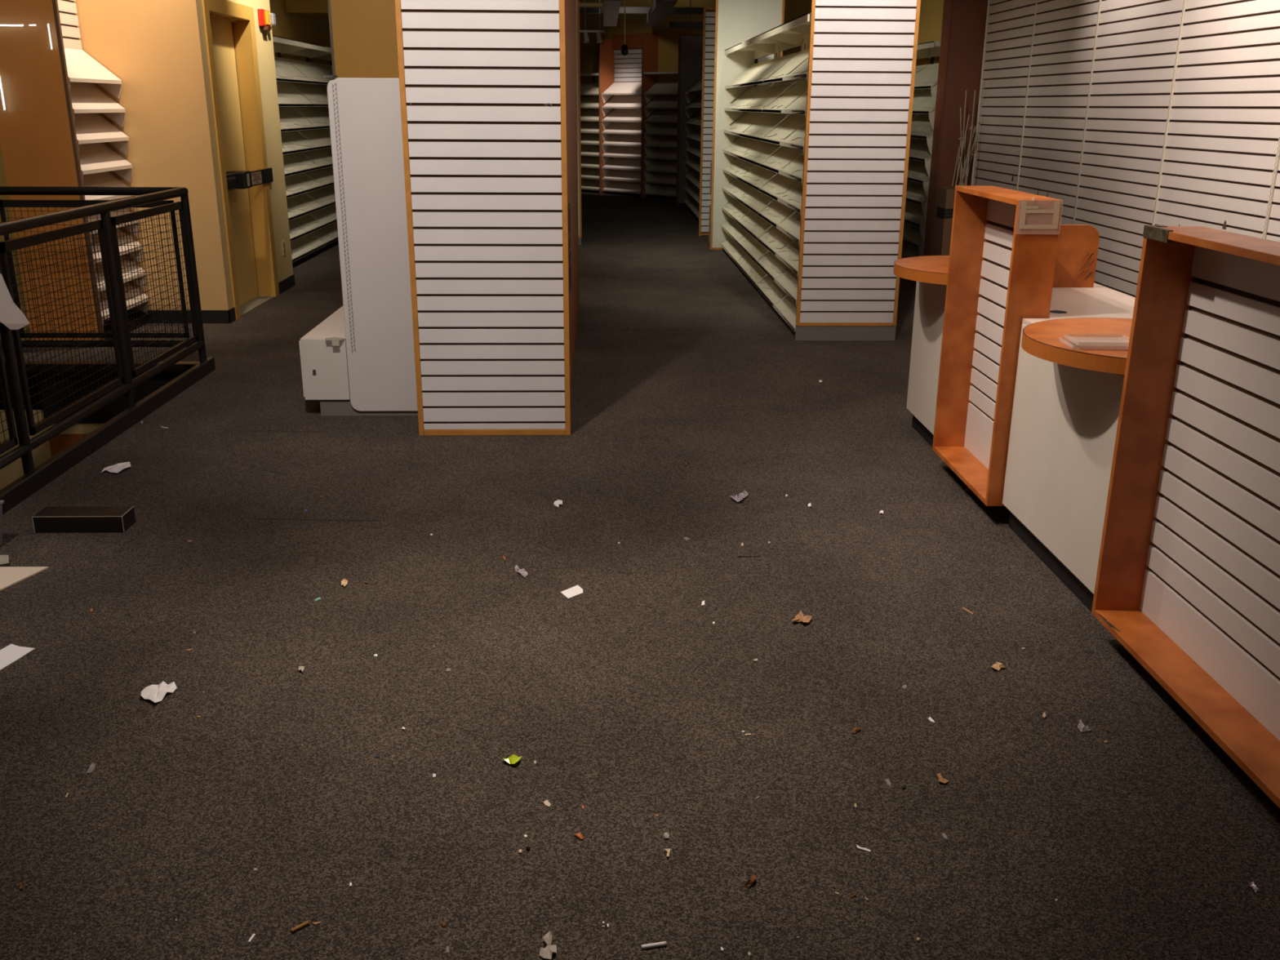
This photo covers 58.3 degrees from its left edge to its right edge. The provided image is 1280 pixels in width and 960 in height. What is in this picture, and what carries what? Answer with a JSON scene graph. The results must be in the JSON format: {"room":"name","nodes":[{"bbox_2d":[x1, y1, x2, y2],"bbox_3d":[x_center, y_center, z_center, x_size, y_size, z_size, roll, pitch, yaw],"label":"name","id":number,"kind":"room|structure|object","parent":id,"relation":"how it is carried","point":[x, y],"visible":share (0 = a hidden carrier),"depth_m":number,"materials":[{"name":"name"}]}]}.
{"room":"abandoned retail store","nodes":[
{"label":"abandoned retail store","id":0,"kind":"room"},
{"bbox_2d":[0,372,103,489],"bbox_3d":[-6.881,0.854,7.283,8.700,3.200,0.155,0,18,-2],"label":"wall","id":1,"kind":"structure","parent":0,"point":[13,471],"depth_m":6.96,"materials":[{"name":"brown paint"}]},
{"bbox_2d":[36,372,183,423],"bbox_3d":[-3.105,-0.502,6.882,0.955,0.330,0.015,0,18,-2],"label":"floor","id":2,"kind":"structure","parent":1,"relation":"attached to","point":[114,408],"depth_m":6.86,"materials":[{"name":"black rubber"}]},
{"bbox_2d":[73,0,208,310],"bbox_3d":[-3.451,-2.861,7.771,0.720,3.600,0.140,0,18,-2],"label":"wall","id":3,"kind":"structure","parent":0,"point":[136,41],"depth_m":7.80,"materials":[{"name":"paint"}]},
{"bbox_2d":[269,0,331,65],"bbox_3d":[-4.031,-5.758,16.641,0.150,3.600,18.550,0,18,-2],"label":"wall","id":4,"kind":"structure","parent":0,"point":[309,29],"depth_m":12.95,"materials":[{"name":"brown paint"}]},
{"bbox_2d":[127,274,295,323],"bbox_3d":[-3.374,-1.457,9.121,0.787,0.095,1.845,0,18,-2],"label":"baseboard","id":5,"kind":"structure","parent":4,"relation":"attached to","point":[208,316],"depth_m":8.25,"materials":[{"name":"black rubber"}]},
{"bbox_2d":[173,0,293,310],"bbox_3d":[-3.332,-3.123,8.578,0.712,3.600,1.831,0,18,-2],"label":"door frame","id":6,"kind":"structure","parent":4,"relation":"in","point":[188,13],"depth_m":8.10,"materials":[{"name":"yellow paint"}]},
{"bbox_2d":[201,0,279,319],"bbox_3d":[-3.052,-2.402,8.613,0.177,2.210,1.170,0,18,-2],"label":"door","id":7,"kind":"structure","parent":6,"relation":"attached to","point":[229,26],"depth_m":8.86,"materials":[{"name":"yellow paint"}]},
{"bbox_2d":[226,167,273,190],"bbox_3d":[-3.029,-2.292,8.744,0.148,0.124,1.170,0,18,-2],"label":"bar","id":8,"kind":"object","parent":7,"relation":"attached to","point":[242,180],"visible":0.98,"depth_m":8.66,"materials":[{"name":"black metal"}]},
{"bbox_2d":[257,8,275,31],"bbox_3d":[-2.959,-3.650,9.114,0.075,0.152,0.250,0,18,-2],"label":"fire alarm","id":9,"kind":"object","parent":6,"relation":"attached to","point":[265,19],"visible":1,"depth_m":9.07,"materials":[{"name":"red plastic"}]},
{"bbox_2d":[281,240,285,255],"bbox_3d":[-3.003,-1.956,9.681,0.009,0.116,0.070,0,18,-2],"label":"wall outlet","id":10,"kind":"object","parent":6,"relation":"attached to","point":[282,242],"visible":1,"depth_m":9.67,"materials":[{"name":"brown"}]},
{"bbox_2d":[284,0,328,17],"bbox_3d":[-3.419,-5.268,12.586,0.790,0.310,0.600,0,18,-2],"label":"trim","id":11,"kind":"structure","parent":4,"relation":"attached to","point":[296,7],"depth_m":12.33,"materials":[{"name":"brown paint"}]},
{"bbox_2d":[0,191,1279,959],"bbox_3d":[-4.137,-1.675,10.314,14.400,0.259,33.100,0,18,-2],"label":"floor","id":12,"kind":"structure","parent":0,"point":[678,355],"depth_m":3.12,"materials":[{"name":"carpet"}]},
{"bbox_2d":[0,500,4,545],"bbox_3d":[-2.341,0.175,4.021,0.175,0.167,0.160,0,18,-2],"label":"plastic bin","id":13,"kind":"object","parent":12,"relation":"on","point":[2,502],"visible":1,"depth_m":4.08,"materials":[{"name":"grey"}]},
{"bbox_2d":[0,555,8,564],"bbox_3d":[-2.259,0.287,3.892,0.210,0.010,0.160,0,18,-2],"label":"block","id":14,"kind":"object","parent":12,"relation":"on","point":[4,559],"visible":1,"depth_m":3.92,"materials":[{"name":"beige"}]},
{"bbox_2d":[0,644,35,670],"bbox_3d":[-1.837,0.516,3.248,0.126,0.002,0.219,6,19,18],"label":"paper strip","id":15,"kind":"object","parent":12,"relation":"on","point":[10,654],"visible":1,"depth_m":3.30,"materials":[{"name":"white paper"}]},
{"bbox_2d":[0,566,48,591],"bbox_3d":[-2.195,0.388,3.627,0.380,0.005,0.590,0,18,-2],"label":"board","id":16,"kind":"object","parent":12,"relation":"on","point":[9,575],"visible":1,"depth_m":3.85,"materials":[{"name":"beige"}]},
{"bbox_2d":[0,0,105,340],"bbox_3d":[-7.349,-2.579,6.836,7.766,3.600,0.146,0,18,-2],"label":"wall","id":17,"kind":"structure","parent":12,"relation":"on","point":[38,142],"depth_m":7.05,"materials":[{"name":"brown laminate"}]},
{"bbox_2d":[31,506,135,533],"bbox_3d":[-2.068,0.147,4.276,0.326,0.063,0.113,0,18,-2],"label":"box","id":18,"kind":"object","parent":12,"relation":"on","point":[50,519],"visible":1,"depth_m":4.23,"materials":[{"name":"black cardboard"}]},
{"bbox_2d":[85,763,95,773],"bbox_3d":[-1.302,0.686,2.724,0.013,0.008,0.044,0,18,-2],"label":"scrap","id":19,"kind":"object","parent":12,"relation":"on","point":[91,768],"visible":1,"depth_m":2.73,"materials":[{"name":"grey paper"}]},
{"bbox_2d":[57,0,149,340],"bbox_3d":[-3.609,-2.518,7.362,0.255,3.200,0.820,0,18,-2],"label":"shelving","id":20,"kind":"object","parent":12,"relation":"on","point":[97,159],"visible":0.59,"depth_m":7.58,"materials":[{"name":"beige metal"}]},
{"bbox_2d":[0,186,215,514],"bbox_3d":[-5.482,-0.342,4.511,6.052,1.309,4.450,0,18,-2],"label":"stair railing","id":21,"kind":"object","parent":12,"relation":"on","point":[33,479],"visible":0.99,"depth_m":5.55,"materials":[{"name":"black metal"}]},
{"bbox_2d":[0,273,29,329],"bbox_3d":[-2.466,-0.678,4.324,0.009,0.302,0.594,0,18,-2],"label":"paper","id":22,"kind":"object","parent":21,"relation":"hanging from","point":[11,315],"visible":1,"depth_m":4.49,"materials":[{"name":"white paper"}]},
{"bbox_2d":[101,462,131,473],"bbox_3d":[-2.258,-0.054,4.966,0.101,0.012,0.156,0,18,-2],"label":"paper","id":23,"kind":"object","parent":12,"relation":"on","point":[117,468],"visible":1,"depth_m":4.96,"materials":[{"name":"white paper"}]},
{"bbox_2d":[140,681,177,702],"bbox_3d":[-1.300,0.568,3.079,0.083,0.012,0.113,5,19,14],"label":"paper","id":24,"kind":"object","parent":12,"relation":"on","point":[155,693],"visible":1,"depth_m":3.08,"materials":[{"name":"white paper"}]},
{"bbox_2d":[226,430,310,431],"bbox_3d":[-1.756,-0.236,5.558,0.490,0.001,0.006,1,18,1],"label":"slit","id":25,"kind":"object","parent":12,"relation":"on","point":[227,430],"visible":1,"depth_m":5.56,"materials":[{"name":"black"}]},
{"bbox_2d":[291,920,309,932],"bbox_3d":[-0.654,0.859,2.209,0.034,0.007,0.007,-16,24,-40],"label":"stub","id":26,"kind":"object","parent":12,"relation":"on","point":[307,922],"visible":1,"depth_m":2.21,"materials":[{"name":"brown"}]},
{"bbox_2d":[272,35,338,266],"bbox_3d":[-3.549,-3.803,13.096,0.350,2.088,7.160,0,18,-2],"label":"shelving","id":27,"kind":"object","parent":12,"relation":"on","point":[301,86],"visible":0.31,"depth_m":11.85,"materials":[{"name":"beige metal"}]},
{"bbox_2d":[341,578,347,586],"bbox_3d":[-0.974,0.339,3.784,0.022,0.010,0.069,0,18,-2],"label":"dry leaf","id":28,"kind":"object","parent":12,"relation":"on","point":[344,582],"visible":1,"depth_m":3.78,"materials":[{"name":"beige plant"}]},
{"bbox_2d":[298,75,417,415],"bbox_3d":[-1.407,-1.382,6.445,0.632,1.634,1.886,0,18,-2],"label":"gondola","id":29,"kind":"object","parent":12,"relation":"on","point":[359,360],"visible":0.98,"depth_m":5.61,"materials":[{"name":"white metal"}]},
{"bbox_2d":[327,0,579,380],"bbox_3d":[-0.952,-2.538,6.907,1.072,3.550,3.340,0,18,-2],"label":"pier","id":30,"kind":"object","parent":12,"relation":"on","point":[363,33],"visible":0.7,"depth_m":5.36,"materials":[{"name":"paint"}]},
{"bbox_2d":[568,202,571,297],"bbox_3d":[-0.366,-1.179,5.865,0.018,0.440,0.400,0,18,-2],"label":"wire rack","id":31,"kind":"object","parent":30,"relation":"attached to","point":[569,203],"visible":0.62,"depth_m":5.86,"materials":[{"name":"black"}]},
{"bbox_2d":[394,0,570,435],"bbox_3d":[-0.694,-1.498,5.273,0.725,2.590,0.346,0,18,-2],"label":"column","id":32,"kind":"structure","parent":12,"relation":"on","point":[482,83],"depth_m":5.19,"materials":[{"name":"laminate"}]},
{"bbox_2d":[502,754,522,764],"bbox_3d":[-0.310,0.675,2.767,0.043,0.012,0.039,4,18,11],"label":"wrapper","id":33,"kind":"object","parent":12,"relation":"on","point":[513,759],"visible":1,"depth_m":2.77,"materials":[{"name":"green plastic"}]},
{"bbox_2d":[514,564,528,577],"bbox_3d":[-0.405,0.306,3.893,0.029,0.014,0.105,-10,21,-28],"label":"wrapper","id":34,"kind":"object","parent":12,"relation":"on","point":[522,571],"visible":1,"depth_m":3.88,"materials":[{"name":"white paper"}]},
{"bbox_2d":[543,800,551,807],"bbox_3d":[-0.210,0.735,2.606,0.012,0.002,0.027,-10,21,-28],"label":"chip","id":35,"kind":"object","parent":12,"relation":"on","point":[546,802],"visible":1,"depth_m":2.60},
{"bbox_2d":[539,930,556,959],"bbox_3d":[-0.172,0.875,2.159,0.032,0.013,0.069,0,18,-2],"label":"paper","id":36,"kind":"object","parent":12,"relation":"on","point":[546,953],"visible":1,"depth_m":2.15,"materials":[{"name":"beige paper"}]},
{"bbox_2d":[553,499,562,506],"bbox_3d":[-0.326,0.093,4.561,0.036,0.005,0.085,0,18,-2],"label":"paper scrap","id":37,"kind":"object","parent":12,"relation":"on","point":[557,503],"visible":1,"depth_m":4.56,"materials":[{"name":"white paper"}]},
{"bbox_2d":[560,585,582,598],"bbox_3d":[-0.218,0.364,3.743,0.058,0.002,0.096,17,24,41],"label":"paper card","id":38,"kind":"object","parent":12,"relation":"on","point":[575,590],"visible":1,"depth_m":3.74,"materials":[{"name":"white paper"}]},
{"bbox_2d":[573,832,584,839],"bbox_3d":[-0.131,0.771,2.488,0.029,0.006,0.011,16,24,40],"label":"scrap","id":39,"kind":"object","parent":12,"relation":"on","point":[579,835],"visible":1,"depth_m":2.49,"materials":[{"name":"orange paper"}]},
{"bbox_2d":[576,0,582,244],"bbox_3d":[-1.018,-3.906,12.631,0.726,2.600,0.038,0,18,-2],"label":"wall","id":40,"kind":"structure","parent":12,"relation":"on","point":[577,1],"depth_m":12.60,"materials":[{"name":"brown wood"}]},
{"bbox_2d":[577,72,599,192],"bbox_3d":[-0.960,-6.272,20.780,0.350,2.045,1.020,-17,25,-42],"label":"shelving","id":41,"kind":"object","parent":12,"relation":"on","point":[589,117],"visible":0.52,"depth_m":20.71,"materials":[{"name":"beige metal"}]},
{"bbox_2d":[598,39,614,193],"bbox_3d":[-0.586,-6.416,20.333,0.362,2.600,0.026,-17,25,-42],"label":"brown fin","id":42,"kind":"object","parent":12,"relation":"on","point":[606,51],"visible":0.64,"depth_m":20.10,"materials":[{"name":"brown wood"}]},
{"bbox_2d":[601,82,641,195],"bbox_3d":[-0.207,-5.963,20.092,0.320,1.895,1.013,-17,25,-42],"label":"shelving","id":43,"kind":"object","parent":12,"relation":"on","point":[622,138],"visible":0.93,"depth_m":20.14,"materials":[{"name":"beige metal"}]},
{"bbox_2d":[640,36,657,197],"bbox_3d":[0.162,-6.178,19.618,0.362,2.600,0.026,-17,25,-42],"label":"brown fin","id":44,"kind":"object","parent":12,"relation":"on","point":[649,45],"visible":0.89,"depth_m":19.39,"materials":[{"name":"brown wood"}]},
{"bbox_2d":[640,941,666,949],"bbox_3d":[0.026,0.877,2.165,0.048,0.008,0.008,-4,19,-13],"label":"stub","id":45,"kind":"object","parent":12,"relation":"on","point":[664,943],"visible":1,"depth_m":2.16,"materials":[{"name":"white paper"}]},
{"bbox_2d":[643,71,678,199],"bbox_3d":[0.548,-5.793,19.340,0.350,2.045,1.050,-17,25,-42],"label":"shelving","id":46,"kind":"object","parent":12,"relation":"on","point":[660,147],"visible":0.5,"depth_m":19.49,"materials":[{"name":"beige metal"}]},
{"bbox_2d":[675,33,702,204],"bbox_3d":[0.975,-5.639,18.046,0.775,2.560,0.038,0,18,-2],"label":"wall","id":47,"kind":"structure","parent":12,"relation":"on","point":[690,46],"depth_m":17.85,"materials":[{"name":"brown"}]},
{"bbox_2d":[683,79,702,219],"bbox_3d":[0.935,-4.615,15.922,0.340,1.930,4.530,0,18,-2],"label":"shelving","id":48,"kind":"object","parent":12,"relation":"on","point":[692,153],"visible":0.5,"depth_m":17.17,"materials":[{"name":"beige metal"}]},
{"bbox_2d":[698,7,715,235],"bbox_3d":[1.049,-4.215,13.632,0.650,2.590,0.066,0,18,-2],"label":"column","id":49,"kind":"structure","parent":12,"relation":"on","point":[709,13],"depth_m":13.57,"materials":[{"name":"laminate"}]},
{"bbox_2d":[708,162,711,242],"bbox_3d":[0.809,-3.139,13.006,0.040,0.890,0.012,0,18,-2],"label":"strip","id":50,"kind":"object","parent":12,"relation":"on","point":[711,162],"visible":0.44,"depth_m":13.02,"materials":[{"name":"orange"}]},
{"bbox_2d":[729,490,747,502],"bbox_3d":[0.398,0.064,4.643,0.064,0.015,0.123,8,19,21],"label":"wrapper","id":51,"kind":"object","parent":12,"relation":"on","point":[740,496],"visible":1,"depth_m":4.63,"materials":[{"name":"silver metal"}]},
{"bbox_2d":[710,0,784,249],"bbox_3d":[1.140,-3.786,12.321,0.715,2.590,0.038,0,18,-2],"label":"wall","id":52,"kind":"structure","parent":12,"relation":"on","point":[736,21],"depth_m":12.10,"materials":[{"name":"beige paint"}]},
{"bbox_2d":[742,874,756,888],"bbox_3d":[0.226,0.818,2.336,0.013,0.013,0.054,9,20,25],"label":"dry leaf","id":53,"kind":"object","parent":12,"relation":"on","point":[748,882],"visible":1,"depth_m":2.33,"materials":[{"name":"brown plant"}]},
{"bbox_2d":[720,13,810,331],"bbox_3d":[1.138,-2.727,9.930,0.350,2.078,5.140,0,18,-2],"label":"shelving","id":54,"kind":"object","parent":12,"relation":"on","point":[764,155],"visible":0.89,"depth_m":9.55,"materials":[{"name":"beige metal"}]},
{"bbox_2d":[766,78,799,84],"bbox_3d":[1.498,-2.669,9.966,0.290,1.930,5.130,0,18,-2],"label":"shelving","id":55,"kind":"object","parent":12,"relation":"on","point":[793,80],"visible":0.13,"depth_m":11.72,"materials":[{"name":"beige metal"}]},
{"bbox_2d":[791,610,811,622],"bbox_3d":[0.502,0.425,3.545,0.054,0.013,0.091,8,19,21],"label":"dry leaf","id":56,"kind":"object","parent":12,"relation":"on","point":[799,617],"visible":1,"depth_m":3.54,"materials":[{"name":"orange plant"}]},
{"bbox_2d":[851,726,860,733],"bbox_3d":[0.550,0.633,2.917,0.035,0.011,0.012,-16,24,-40],"label":"dry leaf","id":57,"kind":"object","parent":12,"relation":"on","point":[855,730],"visible":1,"depth_m":2.91,"materials":[{"name":"brown plant"}]},
{"bbox_2d":[795,0,920,340],"bbox_3d":[1.402,-2.181,7.406,0.680,2.590,0.031,0,18,-2],"label":"panel","id":58,"kind":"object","parent":12,"relation":"on","point":[862,59],"depth_m":7.45,"materials":[{"name":"laminate"}]},
{"bbox_2d":[856,844,871,852],"bbox_3d":[0.477,0.788,2.455,0.035,0.002,0.009,12,21,31],"label":"paper curl","id":59,"kind":"object","parent":12,"relation":"on","point":[858,846],"visible":1,"depth_m":2.45,"materials":[{"name":"white paper"}]},
{"bbox_2d":[901,40,940,258],"bbox_3d":[2.737,-3.728,12.998,0.350,2.078,4.910,0,18,-2],"label":"shelving","id":60,"kind":"object","parent":12,"relation":"on","point":[926,76],"visible":0.2,"depth_m":11.20,"materials":[{"name":"beige metal"}]},
{"bbox_2d":[906,281,946,447],"bbox_3d":[1.631,-0.535,5.289,0.600,0.775,0.656,0,18,-2],"label":"checkout counter","id":61,"kind":"object","parent":12,"relation":"on","point":[930,298],"depth_m":5.33,"materials":[{"name":"laminate"}]},
{"bbox_2d":[893,255,949,284],"bbox_3d":[1.483,-0.944,5.149,0.683,0.047,0.656,0,18,-2],"label":"countertop","id":62,"kind":"structure","parent":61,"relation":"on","point":[928,268],"depth_m":5.04,"materials":[{"name":"orange laminate"}]},
{"bbox_2d":[936,773,948,783],"bbox_3d":[0.714,0.703,2.706,0.026,0.005,0.038,3,18,8],"label":"dry leaf","id":63,"kind":"object","parent":12,"relation":"on","point":[941,779],"visible":1,"depth_m":2.70,"materials":[{"name":"brown plant"}]},
{"bbox_2d":[930,186,955,255],"bbox_3d":[2.861,-2.237,10.457,0.327,0.820,0.362,0,18,-2],"label":"base cabinet","id":64,"kind":"object","parent":12,"relation":"on","point":[944,196],"visible":0.27,"depth_m":10.32,"materials":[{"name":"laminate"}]},
{"bbox_2d":[951,146,959,186],"bbox_3d":[2.848,-2.825,10.349,0.044,0.355,0.009,-4,19,-14],"label":"rod","id":65,"kind":"object","parent":64,"relation":"on","point":[959,146],"visible":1,"depth_m":10.35,"materials":[{"name":"beige metal"}]},
{"bbox_2d":[956,130,962,181],"bbox_3d":[2.880,-2.898,10.364,0.022,0.485,0.008,-15,23,-38],"label":"rod","id":66,"kind":"object","parent":64,"relation":"on","point":[962,131],"visible":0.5,"depth_m":10.35,"materials":[{"name":"beige metal"}]},
{"bbox_2d":[958,107,963,185],"bbox_3d":[2.846,-2.937,10.158,0.089,0.686,0.023,0,18,-2],"label":"rod","id":67,"kind":"object","parent":64,"relation":"on","point":[961,138],"visible":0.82,"depth_m":10.12,"materials":[{"name":"beige metal"}]},
{"bbox_2d":[954,115,969,188],"bbox_3d":[2.834,-2.887,10.102,0.077,0.625,0.009,-2,18,-8],"label":"rod","id":68,"kind":"object","parent":64,"relation":"on","point":[968,115],"visible":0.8,"depth_m":10.09,"materials":[{"name":"beige"}]},
{"bbox_2d":[959,89,966,185],"bbox_3d":[2.848,-3.001,10.122,0.028,0.829,0.008,8,19,21],"label":"rod","id":69,"kind":"object","parent":64,"relation":"on","point":[966,90],"visible":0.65,"depth_m":10.11,"materials":[{"name":"beige metal"}]},
{"bbox_2d":[960,125,973,185],"bbox_3d":[2.905,-2.872,10.203,0.069,0.535,0.009,-3,18,-9],"label":"rod","id":70,"kind":"object","parent":64,"relation":"on","point":[972,126],"visible":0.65,"depth_m":10.21,"materials":[{"name":"beige metal"}]},
{"bbox_2d":[964,126,971,185],"bbox_3d":[2.922,-2.882,10.220,0.026,0.545,0.009,-10,21,-28],"label":"rod","id":71,"kind":"object","parent":64,"relation":"on","point":[971,126],"visible":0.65,"depth_m":10.25,"materials":[{"name":"beige metal"}]},
{"bbox_2d":[962,132,977,182],"bbox_3d":[2.943,-2.860,10.265,0.109,0.476,0.009,-2,18,-6],"label":"rod","id":72,"kind":"object","parent":64,"relation":"on","point":[976,132],"visible":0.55,"depth_m":10.24,"materials":[{"name":"beige metal"}]},
{"bbox_2d":[965,89,975,185],"bbox_3d":[2.903,-2.994,10.103,0.033,0.829,0.023,0,18,-2],"label":"rod","id":73,"kind":"object","parent":64,"relation":"on","point":[971,127],"visible":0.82,"depth_m":10.09,"materials":[{"name":"beige metal"}]},
{"bbox_2d":[965,135,977,180],"bbox_3d":[2.974,-2.866,10.316,0.074,0.456,0.019,-2,18,-8],"label":"rod","id":74,"kind":"object","parent":64,"relation":"on","point":[976,135],"visible":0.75,"depth_m":10.31,"materials":[{"name":"beige metal"}]},
{"bbox_2d":[973,80,984,185],"bbox_3d":[2.968,-3.027,10.076,0.033,0.910,0.023,0,18,-2],"label":"rod","id":75,"kind":"object","parent":64,"relation":"on","point":[980,122],"visible":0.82,"depth_m":10.06,"materials":[{"name":"beige metal"}]},
{"bbox_2d":[923,0,987,256],"bbox_3d":[2.881,-3.508,10.357,0.349,3.300,0.224,0,18,-2],"label":"pilaster","id":76,"kind":"object","parent":12,"relation":"on","point":[964,21],"visible":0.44,"depth_m":10.27,"materials":[{"name":"brown laminate"}]},
{"bbox_2d":[991,662,1006,671],"bbox_3d":[1.015,0.525,3.248,0.036,0.013,0.056,16,24,39],"label":"wrapper","id":77,"kind":"object","parent":12,"relation":"on","point":[997,665],"visible":1,"depth_m":3.25,"materials":[{"name":"beige paper"}]},
{"bbox_2d":[1002,324,1124,612],"bbox_3d":[1.680,-0.046,3.790,0.600,0.775,0.951,0,18,-2],"label":"checkout counter","id":78,"kind":"object","parent":12,"relation":"on","point":[1064,419],"depth_m":3.76,"materials":[{"name":"laminate"}]},
{"bbox_2d":[1022,283,1135,376],"bbox_3d":[1.699,-0.369,3.498,0.618,0.019,4.170,0,18,-2],"label":"countertop","id":79,"kind":"structure","parent":78,"relation":"on","point":[1098,300],"depth_m":4.41,"materials":[{"name":"laminate"}]},
{"bbox_2d":[1052,224,1099,287],"bbox_3d":[1.685,-0.932,4.782,0.440,0.257,0.021,0,18,-2],"label":"divider","id":80,"kind":"object","parent":79,"relation":"on","point":[1077,246],"visible":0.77,"depth_m":4.78,"materials":[{"name":"orange laminate"}]},
{"bbox_2d":[1021,317,1132,374],"bbox_3d":[1.534,-0.415,3.530,0.688,0.047,0.695,0,18,-2],"label":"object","id":81,"kind":"structure","parent":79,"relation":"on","point":[1101,344],"depth_m":3.47,"materials":[{"name":"orange laminate"}]},
{"bbox_2d":[1077,719,1091,732],"bbox_3d":[1.129,0.629,2.937,0.031,0.012,0.044,-7,19,-21],"label":"scrap","id":82,"kind":"object","parent":12,"relation":"on","point":[1081,726],"visible":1,"depth_m":2.92,"materials":[{"name":"grey paper"}]},
{"bbox_2d":[1248,880,1258,893],"bbox_3d":[1.249,0.828,2.336,0.010,0.009,0.025,-2,18,-8],"label":"scrap","id":83,"kind":"object","parent":12,"relation":"on","point":[1251,884],"visible":1,"depth_m":2.33,"materials":[{"name":"white paper"}]},
{"bbox_3d":[1.708,-0.313,4.609,0.490,0.775,0.755,0,18,-2],"label":"base cabinet","id":84,"kind":"object","parent":12,"relation":"on","visible":0},
{"bbox_2d":[932,185,1062,506],"bbox_3d":[1.378,-0.553,4.521,0.155,1.128,0.752,0,18,-2],"label":"framed display","id":85,"kind":"object","parent":84,"relation":"attached to","point":[1001,273],"visible":0.85,"depth_m":4.69,"materials":[{"name":"orange laminate"}]},
{"bbox_2d":[1019,201,1060,229],"bbox_3d":[1.393,-0.921,4.002,0.154,0.124,0.012,0,18,-2],"label":"sign holder","id":86,"kind":"object","parent":85,"relation":"attached to","point":[1057,204],"visible":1,"depth_m":4.00,"materials":[{"name":"beige plastic"}]},
{"bbox_3d":[1.779,0.381,2.486,0.490,0.775,1.775,0,18,-2],"label":"base cabinet","id":87,"kind":"object","parent":12,"relation":"on","visible":0},
{"bbox_2d":[1091,225,1279,808],"bbox_3d":[1.445,0.102,2.490,0.157,1.131,1.577,0,18,-2],"label":"framed display","id":88,"kind":"object","parent":87,"relation":"attached to","point":[1188,580],"visible":1,"depth_m":2.99,"materials":[{"name":"orange laminate"}]},
{"bbox_2d":[577,0,811,109],"bbox_3d":[-0.962,-7.125,20.888,0.153,3.600,11.300,-17,25,-42],"label":"wall","id":89,"kind":"structure","parent":0,"point":[668,37],"depth_m":19.39,"materials":[{"name":"yellow paint"}]},
{"bbox_2d":[613,32,656,109],"bbox_3d":[-0.098,-6.379,20.067,0.050,2.660,1.027,-17,25,-42],"label":"bay","id":90,"kind":"object","parent":89,"relation":"attached to","point":[628,68],"visible":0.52,"depth_m":19.89,"materials":[{"name":"laminate"}]},
{"bbox_2d":[579,6,703,14],"bbox_3d":[-0.094,-7.240,17.693,5.000,0.090,0.120,0,18,-2],"label":"ceiling pipe","id":91,"kind":"object","parent":89,"relation":"attached to","point":[628,10],"visible":0.29,"depth_m":17.64,"materials":[{"name":"grey metal"}]},
{"bbox_2d":[915,0,943,66],"bbox_3d":[3.146,-3.437,9.981,0.147,3.800,33.100,0,18,-2],"label":"wall","id":92,"kind":"structure","parent":0,"point":[931,18],"depth_m":11.89,"materials":[{"name":"yellow paint"}]},
{"bbox_2d":[970,0,1279,297],"bbox_3d":[3.244,-1.499,4.204,0.034,3.300,12.715,0,18,-2],"label":"slatwall","id":93,"kind":"object","parent":92,"relation":"attached to","point":[1132,115],"visible":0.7,"depth_m":7.30,"materials":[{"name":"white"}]},
{"bbox_3d":[-4.115,-5.283,9.137,14.400,0.150,33.100,0,18,-2],"label":"ceiling","id":94,"kind":"structure","parent":0,"visible":0},
{"bbox_2d":[579,0,604,43],"bbox_3d":[-0.750,-7.310,17.552,0.420,1.175,0.120,0,18,-2],"label":"track light","id":95,"kind":"object","parent":94,"relation":"hanging from","point":[586,40],"visible":0.95,"depth_m":17.69,"materials":[{"name":"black metal"}]},
{"bbox_2d":[603,0,621,26],"bbox_3d":[-0.411,-7.032,16.214,0.210,0.869,4.800,0,18,-2],"label":"duct","id":96,"kind":"object","parent":94,"relation":"hanging from","point":[611,7],"visible":1,"depth_m":15.75,"materials":[{"name":"grey metal"}]},
{"bbox_2d":[579,2,602,8],"bbox_3d":[-1.165,-7.085,17.119,1.220,0.069,0.069,0,18,-2],"label":"ceiling pipe","id":97,"kind":"object","parent":96,"relation":"attached to","point":[581,4],"visible":0.34,"depth_m":17.10,"materials":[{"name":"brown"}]},
{"bbox_2d":[620,0,628,55],"bbox_3d":[-0.171,-5.594,12.902,0.099,1.546,0.099,0,18,-2],"label":"camera","id":98,"kind":"object","parent":94,"relation":"hanging from","point":[624,47],"visible":1,"depth_m":13.08,"materials":[{"name":"brown plastic"}]},
{"bbox_2d":[644,0,677,26],"bbox_3d":[0.274,-7.035,16.236,0.230,0.869,4.800,0,18,-2],"label":"duct","id":99,"kind":"object","parent":94,"relation":"hanging from","point":[659,10],"visible":1,"depth_m":15.96,"materials":[{"name":"grey metal"}]},
{"bbox_2d":[669,0,702,28],"bbox_3d":[1.238,-7.121,16.724,1.600,1.000,0.120,0,18,-2],"label":"ceiling pipe","id":100,"kind":"object","parent":94,"relation":"hanging from","point":[672,24],"visible":0.34,"depth_m":16.79,"materials":[{"name":"grey metal"}]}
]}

